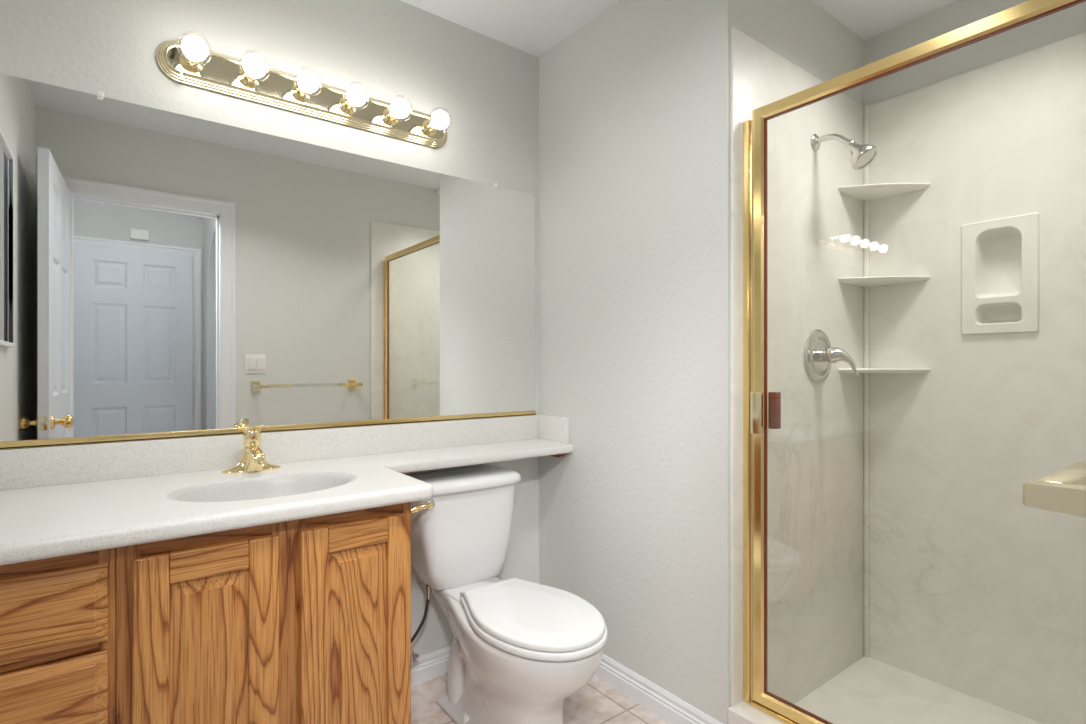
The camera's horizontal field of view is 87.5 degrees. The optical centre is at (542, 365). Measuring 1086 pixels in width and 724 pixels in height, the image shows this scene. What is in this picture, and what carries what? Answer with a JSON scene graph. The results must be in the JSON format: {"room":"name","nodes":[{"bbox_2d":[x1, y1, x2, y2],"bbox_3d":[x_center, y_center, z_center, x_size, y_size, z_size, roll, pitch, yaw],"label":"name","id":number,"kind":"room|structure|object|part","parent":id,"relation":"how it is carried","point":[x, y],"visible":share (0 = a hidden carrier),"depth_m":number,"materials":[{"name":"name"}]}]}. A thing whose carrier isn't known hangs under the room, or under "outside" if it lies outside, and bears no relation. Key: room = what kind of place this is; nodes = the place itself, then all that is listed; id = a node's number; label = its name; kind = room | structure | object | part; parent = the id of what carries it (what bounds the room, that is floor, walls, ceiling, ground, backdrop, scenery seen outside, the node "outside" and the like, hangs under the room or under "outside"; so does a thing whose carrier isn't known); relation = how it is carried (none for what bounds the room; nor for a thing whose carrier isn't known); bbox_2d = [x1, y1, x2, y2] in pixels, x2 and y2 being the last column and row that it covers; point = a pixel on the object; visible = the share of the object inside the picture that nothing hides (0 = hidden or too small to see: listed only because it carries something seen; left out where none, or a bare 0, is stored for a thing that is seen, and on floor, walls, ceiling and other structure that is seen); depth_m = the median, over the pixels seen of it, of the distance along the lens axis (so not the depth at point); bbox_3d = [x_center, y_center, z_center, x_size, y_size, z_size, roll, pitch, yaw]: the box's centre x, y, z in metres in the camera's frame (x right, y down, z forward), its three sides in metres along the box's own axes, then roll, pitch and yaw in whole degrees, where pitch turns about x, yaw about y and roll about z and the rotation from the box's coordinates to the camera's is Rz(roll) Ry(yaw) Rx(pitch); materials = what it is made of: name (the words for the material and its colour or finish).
{"room":"bathroom","nodes":[
{"label":"bathroom","id":0,"kind":"room"},
{"bbox_2d":[0,0,538,655],"bbox_3d":[-0.383,-0.128,2.173,2.845,2.540,0.100,0,0,-37],"label":"wall","id":1,"kind":"structure","parent":0,"point":[488,88],"depth_m":1.91,"materials":[{"name":"white paint"}]},
{"bbox_2d":[0,73,535,448],"bbox_3d":[-0.702,-0.261,1.857,1.686,0.928,0.014,0,0,-37],"label":"wall mirror","id":2,"kind":"object","parent":1,"relation":"attached to","point":[164,274],"visible":1,"depth_m":1.69,"materials":[{"name":"silver mirror"}]},
{"bbox_2d":[0,415,537,490],"bbox_3d":[-0.706,0.254,1.851,1.710,0.098,0.019,0,0,-37],"label":"backsplash","id":3,"kind":"structure","parent":1,"relation":"attached to","point":[20,468],"depth_m":1.66,"materials":[{"name":"white stone"}]},
{"bbox_2d":[156,31,451,147],"bbox_3d":[-0.673,-0.862,1.793,0.901,0.117,0.151,0,0,-37],"label":"vanity light","id":4,"kind":"object","parent":1,"relation":"attached to","point":[187,61],"visible":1,"depth_m":1.76,"materials":[{"name":"gold metal"}]},
{"bbox_2d":[179,52,202,72],"bbox_3d":[-0.987,-0.862,1.595,0.060,0.060,0.039,0,0,-37],"label":"socket","id":5,"kind":"object","parent":4,"relation":"attached to","point":[184,67],"depth_m":1.60,"materials":[{"name":"gold metal"}]},
{"bbox_2d":[238,68,259,88],"bbox_3d":[-0.870,-0.862,1.685,0.060,0.060,0.039,0,0,-37],"label":"socket","id":6,"kind":"object","parent":4,"relation":"attached to","point":[244,82],"depth_m":1.69,"materials":[{"name":"gold metal"}]},
{"bbox_2d":[291,83,310,101],"bbox_3d":[-0.752,-0.862,1.774,0.060,0.060,0.039,0,0,-37],"label":"socket","id":7,"kind":"object","parent":4,"relation":"attached to","point":[296,95],"depth_m":1.77,"materials":[{"name":"gold metal"}]},
{"bbox_2d":[338,96,356,114],"bbox_3d":[-0.635,-0.862,1.863,0.060,0.060,0.039,0,0,-37],"label":"socket","id":8,"kind":"object","parent":4,"relation":"attached to","point":[343,109],"depth_m":1.86,"materials":[{"name":"gold metal"}]},
{"bbox_2d":[382,108,398,125],"bbox_3d":[-0.518,-0.862,1.953,0.060,0.060,0.039,0,0,-37],"label":"socket","id":9,"kind":"object","parent":4,"relation":"attached to","point":[387,115],"depth_m":1.95,"materials":[{"name":"gold metal"}]},
{"bbox_2d":[422,120,436,136],"bbox_3d":[-0.401,-0.862,2.042,0.060,0.060,0.039,0,0,-37],"label":"socket","id":10,"kind":"object","parent":4,"relation":"attached to","point":[428,130],"depth_m":2.04,"materials":[{"name":"gold metal"}]},
{"bbox_2d":[411,585,431,662],"bbox_3d":[-0.450,0.898,1.982,0.084,0.289,0.120,0,0,-37],"label":"supply hose","id":11,"kind":"object","parent":1,"relation":"attached to","point":[428,589],"visible":0.71,"depth_m":1.96,"materials":[{"name":"grey rubber"}]},
{"bbox_2d":[411,646,450,685],"bbox_3d":[-0.338,1.098,2.135,0.820,0.088,0.016,0,0,-37],"label":"baseboard","id":12,"kind":"structure","parent":1,"relation":"attached to","point":[434,664],"depth_m":2.07,"materials":[{"name":"white paint"}]},
{"bbox_2d":[400,0,618,56],"bbox_3d":[0.548,-1.348,0.619,2.210,0.100,3.500,0,0,-37],"label":"ceiling","id":13,"kind":"structure","parent":0,"point":[533,27],"depth_m":2.11,"materials":[{"name":"white paint"}]},
{"bbox_2d":[539,0,863,723],"bbox_3d":[0.619,-0.128,2.297,0.900,2.540,0.918,0,0,-37],"label":"wall","id":14,"kind":"structure","parent":0,"point":[634,103],"depth_m":1.93,"materials":[{"name":"white paint"}]},
{"bbox_2d":[549,453,567,456],"bbox_3d":[0.032,0.351,2.304,0.022,0.022,0.190,0,0,-37],"label":"shelf bracket","id":15,"kind":"object","parent":14,"relation":"attached to","point":[557,455],"visible":0.24,"depth_m":2.25,"materials":[{"name":"brown wood"}]},
{"bbox_2d":[594,654,722,723],"bbox_3d":[0.256,1.098,2.019,0.016,0.088,0.891,0,0,-37],"label":"baseboard","id":16,"kind":"structure","parent":14,"relation":"attached to","point":[670,708],"depth_m":1.88,"materials":[{"name":"white paint"}]},
{"bbox_2d":[728,701,784,723],"bbox_3d":[0.894,1.069,1.316,0.154,0.146,0.973,0,0,-37],"label":"shower curb","id":17,"kind":"object","parent":14,"relation":"attached to","point":[743,712],"depth_m":1.63,"materials":[{"name":"stone"}]},
{"bbox_2d":[751,700,796,723],"bbox_3d":[0.901,0.990,1.315,0.042,0.012,0.912,0,0,-37],"label":"threshold","id":18,"kind":"object","parent":17,"relation":"on","point":[758,706],"visible":0.55,"depth_m":1.61,"materials":[{"name":"gold metal"}]},
{"bbox_2d":[730,27,863,706],"bbox_3d":[0.898,0.074,1.926,0.868,2.135,0.010,0,0,-37],"label":"wall","id":19,"kind":"structure","parent":14,"relation":"attached to","point":[815,230],"depth_m":1.89,"materials":[{"name":"stone"}]},
{"bbox_2d":[743,120,751,702],"bbox_3d":[0.616,0.135,1.688,0.034,1.721,0.026,0,0,-37],"label":"door jamb","id":20,"kind":"object","parent":19,"relation":"attached to","point":[747,125],"visible":0.65,"depth_m":1.68,"materials":[{"name":"gold metal"}]},
{"bbox_2d":[804,329,858,382],"bbox_3d":[0.985,-0.034,1.905,0.186,0.186,0.129,0,0,-37],"label":"shower valve","id":21,"kind":"object","parent":19,"relation":"attached to","point":[819,355],"visible":1,"depth_m":1.92,"materials":[{"name":"silver metal"}]},
{"bbox_3d":[0.963,-0.034,1.935,0.044,0.044,0.038,0,0,-37],"label":"stem","id":22,"kind":"part","parent":21,"relation":"part of","materials":[{"name":"silver metal"}]},
{"bbox_3d":[0.996,-0.015,1.891,0.056,0.098,0.093,0,0,-37],"label":"lever handle","id":23,"kind":"part","parent":21,"relation":"part of","materials":[{"name":"silver metal"}]},
{"bbox_2d":[811,134,877,169],"bbox_3d":[0.992,-0.715,1.869,0.085,0.159,0.198,0,0,-37],"label":"shower","id":24,"kind":"object","parent":14,"relation":"attached to","point":[861,156],"visible":1,"depth_m":1.83,"materials":[{"name":"silver metal"}]},
{"bbox_3d":[0.968,-0.749,1.898,0.019,0.061,0.123,0,0,-37],"label":"arm","id":25,"kind":"part","parent":24,"relation":"part of","materials":[{"name":"silver metal"}]},
{"bbox_2d":[411,657,1041,723],"bbox_3d":[0.711,1.157,0.668,3.730,0.090,3.620,0,0,-37],"label":"floor","id":26,"kind":"structure","parent":0,"point":[870,690],"depth_m":1.89,"materials":[{"name":"tile"}]},
{"bbox_2d":[0,502,410,723],"bbox_3d":[-0.857,0.741,1.390,0.907,0.802,0.558,0,0,-37],"label":"vanity cabinet","id":27,"kind":"object","parent":26,"relation":"on","point":[306,620],"visible":0.87,"depth_m":1.19,"materials":[{"name":"brown wood"}]},
{"bbox_3d":[-0.949,0.531,1.005,0.255,0.014,0.018,0,0,-37],"label":"frame rail","id":28,"kind":"part","parent":27,"relation":"part of","materials":[{"name":"brown wood"}]},
{"bbox_3d":[-0.949,0.360,1.005,0.255,0.040,0.018,0,0,-37],"label":"frame rail","id":29,"kind":"part","parent":27,"relation":"part of","materials":[{"name":"brown wood"}]},
{"bbox_3d":[-0.936,0.612,0.991,0.281,0.145,0.019,0,0,-37],"label":"drawer","id":30,"kind":"part","parent":27,"relation":"part of","materials":[{"name":"brown wood"}]},
{"bbox_3d":[-0.936,0.447,0.991,0.281,0.146,0.019,0,0,-37],"label":"drawer","id":31,"kind":"part","parent":27,"relation":"part of","materials":[{"name":"brown wood"}]},
{"bbox_3d":[-0.702,0.360,1.194,0.240,0.040,0.018,0,0,-37],"label":"frame rail","id":32,"kind":"part","parent":27,"relation":"part of","materials":[{"name":"brown wood"}]},
{"bbox_3d":[-0.691,0.701,1.178,0.151,0.541,0.016,0,0,-37],"label":"cabinet door","id":33,"kind":"part","parent":27,"relation":"part of","materials":[{"name":"brown wood"}]},
{"bbox_3d":[-0.691,0.404,1.178,0.142,0.060,0.018,0,0,-37],"label":"door rail","id":34,"kind":"part","parent":27,"relation":"part of","materials":[{"name":"brown wood"}]},
{"bbox_2d":[0,415,572,565],"bbox_3d":[-0.525,0.324,1.629,1.728,0.240,0.591,0,0,-37],"label":"countertop","id":35,"kind":"structure","parent":27,"relation":"on","point":[56,501],"depth_m":1.48,"materials":[{"name":"white stone"}]},
{"bbox_2d":[221,425,280,473],"bbox_3d":[-0.823,0.235,1.620,0.157,0.134,0.131,0,0,-37],"label":"faucet","id":36,"kind":"object","parent":35,"relation":"on","point":[252,459],"visible":1,"depth_m":1.62,"materials":[{"name":"gold metal"}]},
{"bbox_3d":[-0.844,0.204,1.647,0.047,0.056,0.047,0,0,-37],"label":"handle","id":37,"kind":"part","parent":36,"relation":"part of","materials":[{"name":"gold metal"}]},
{"bbox_3d":[-0.830,0.180,1.639,0.058,0.024,0.039,0,0,32],"label":"lever","id":38,"kind":"part","parent":36,"relation":"part of","materials":[{"name":"gold metal"}]},
{"bbox_3d":[-0.813,0.247,1.606,0.040,0.037,0.096,0,0,-37],"label":"spout","id":39,"kind":"part","parent":36,"relation":"part of","materials":[{"name":"gold metal"}]},
{"bbox_2d":[167,472,356,501],"bbox_3d":[-0.694,0.373,1.439,0.435,0.142,0.310,0,0,-37],"label":"sink basin","id":40,"kind":"object","parent":35,"relation":"in","point":[251,488],"depth_m":1.53,"materials":[{"name":"white ceramic"}]},
{"bbox_3d":[-0.457,0.360,1.380,0.235,0.040,0.018,0,0,-37],"label":"frame rail","id":41,"kind":"part","parent":27,"relation":"part of","materials":[{"name":"brown wood"}]},
{"bbox_3d":[-0.445,0.701,1.366,0.152,0.541,0.016,0,0,-37],"label":"cabinet door","id":42,"kind":"part","parent":27,"relation":"part of","materials":[{"name":"brown wood"}]},
{"bbox_3d":[-0.445,0.404,1.366,0.143,0.060,0.018,0,0,-37],"label":"door rail","id":43,"kind":"part","parent":27,"relation":"part of","materials":[{"name":"brown wood"}]},
{"bbox_2d":[408,465,607,723],"bbox_3d":[-0.133,0.767,1.789,0.456,0.768,0.798,0,0,-37],"label":"toilet","id":44,"kind":"object","parent":26,"relation":"on","point":[519,648],"visible":0.97,"depth_m":1.75,"materials":[{"name":"white ceramic"}]},
{"bbox_3d":[-0.391,0.455,1.818,0.086,0.026,0.022,0,0,-44],"label":"lever arm","id":45,"kind":"part","parent":44,"relation":"part of","materials":[{"name":"gold metal"}]},
{"bbox_3d":[-0.365,0.452,1.853,0.036,0.036,0.018,0,0,-37],"label":"flush lever","id":46,"kind":"part","parent":44,"relation":"part of","materials":[{"name":"gold metal"}]},
{"bbox_3d":[-0.291,0.594,2.028,0.386,0.336,0.206,0,0,-37],"label":"tank","id":47,"kind":"part","parent":44,"relation":"part of","materials":[{"name":"white ceramic"}]},
{"bbox_3d":[-0.289,0.404,2.026,0.416,0.042,0.233,0,0,-37],"label":"tank lid","id":48,"kind":"part","parent":44,"relation":"part of","materials":[{"name":"white ceramic"}]},
{"bbox_3d":[-0.028,0.750,1.684,0.356,0.020,0.504,0,0,-37],"label":"seat","id":49,"kind":"part","parent":44,"relation":"part of","materials":[{"name":"white plastic"}]},
{"bbox_3d":[-0.028,0.727,1.684,0.343,0.023,0.491,0,0,-37],"label":"lid","id":50,"kind":"part","parent":44,"relation":"part of","materials":[{"name":"white plastic"}]},
{"bbox_2d":[812,0,956,39],"bbox_3d":[1.410,-1.328,1.706,0.500,0.140,0.982,0,0,-37],"label":"ceiling","id":51,"kind":"structure","parent":0,"point":[867,19],"depth_m":2.01,"materials":[{"name":"white paint"}]},
{"bbox_2d":[864,0,1085,723],"bbox_3d":[1.569,-0.128,1.827,0.100,2.540,0.982,0,0,-37],"label":"wall","id":52,"kind":"structure","parent":0,"point":[979,592],"depth_m":1.90,"materials":[{"name":"stone"}]},
{"bbox_2d":[864,105,868,657],"bbox_3d":[1.236,0.059,2.168,0.016,2.105,0.016,0,0,-37],"label":"trim","id":53,"kind":"structure","parent":52,"relation":"attached to","point":[866,108],"depth_m":2.16,"materials":[{"name":"metal"}]},
{"bbox_2d":[838,276,929,286],"bbox_3d":[1.217,-0.310,2.026,0.218,0.016,0.218,0,0,-37],"label":"corner shelf","id":54,"kind":"object","parent":52,"relation":"attached to","point":[871,281],"visible":1,"depth_m":2.03,"materials":[{"name":"plastic"}]},
{"bbox_2d":[838,183,930,200],"bbox_3d":[1.217,-0.638,2.026,0.218,0.016,0.218,0,0,-37],"label":"corner shelf","id":55,"kind":"object","parent":52,"relation":"attached to","point":[870,192],"visible":1,"depth_m":2.04,"materials":[{"name":"plastic"}]},
{"bbox_2d":[838,368,930,372],"bbox_3d":[1.217,0.017,2.026,0.218,0.016,0.218,0,0,-37],"label":"corner shelf","id":56,"kind":"object","parent":52,"relation":"attached to","point":[841,370],"visible":0.95,"depth_m":2.01,"materials":[{"name":"plastic"}]},
{"bbox_2d":[961,213,1038,334],"bbox_3d":[1.504,-0.292,1.865,0.062,0.373,0.202,0,0,-37],"label":"soap dish","id":57,"kind":"object","parent":52,"relation":"attached to","point":[1000,257],"visible":1,"depth_m":1.88,"materials":[{"name":"plastic"}]},
{"bbox_3d":[0.880,-0.128,0.612,2.730,2.540,0.115,0,0,-37],"label":"wall","id":58,"kind":"structure","parent":0,"visible":0},
{"bbox_2d":[1023,461,1085,517],"bbox_3d":[0.741,0.123,0.666,0.635,0.066,0.140,0,0,-37],"label":"shower seat","id":59,"kind":"object","parent":58,"relation":"attached to","point":[1063,490],"visible":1,"depth_m":0.52,"materials":[{"name":"beige plastic"}]},
{"bbox_3d":[0.509,0.123,0.489,0.051,0.066,0.140,0,0,-37],"label":"post","id":60,"kind":"part","parent":59,"relation":"part of","materials":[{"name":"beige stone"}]},
{"bbox_3d":[1.471,0.075,1.141,0.890,2.135,0.010,0,0,-37],"label":"panel","id":61,"kind":"object","parent":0,"visible":0},
{"bbox_3d":[1.185,0.134,0.943,0.034,1.721,0.021,0,0,-37],"label":"door jamb","id":62,"kind":"object","parent":61,"relation":"attached to","visible":0},
{"bbox_2d":[750,0,1085,723],"bbox_3d":[0.904,0.116,1.317,0.066,1.733,0.908,0,0,-37],"label":"shower door","id":63,"kind":"structure","parent":62,"relation":"attached to","point":[1029,11],"depth_m":1.64,"materials":[{"name":"gold metal"}]},
{"bbox_3d":[0.621,0.137,1.648,0.017,0.121,0.032,0,0,-37],"label":"handle","id":64,"kind":"part","parent":63,"relation":"part of","materials":[{"name":"gold metal"}]}
]}

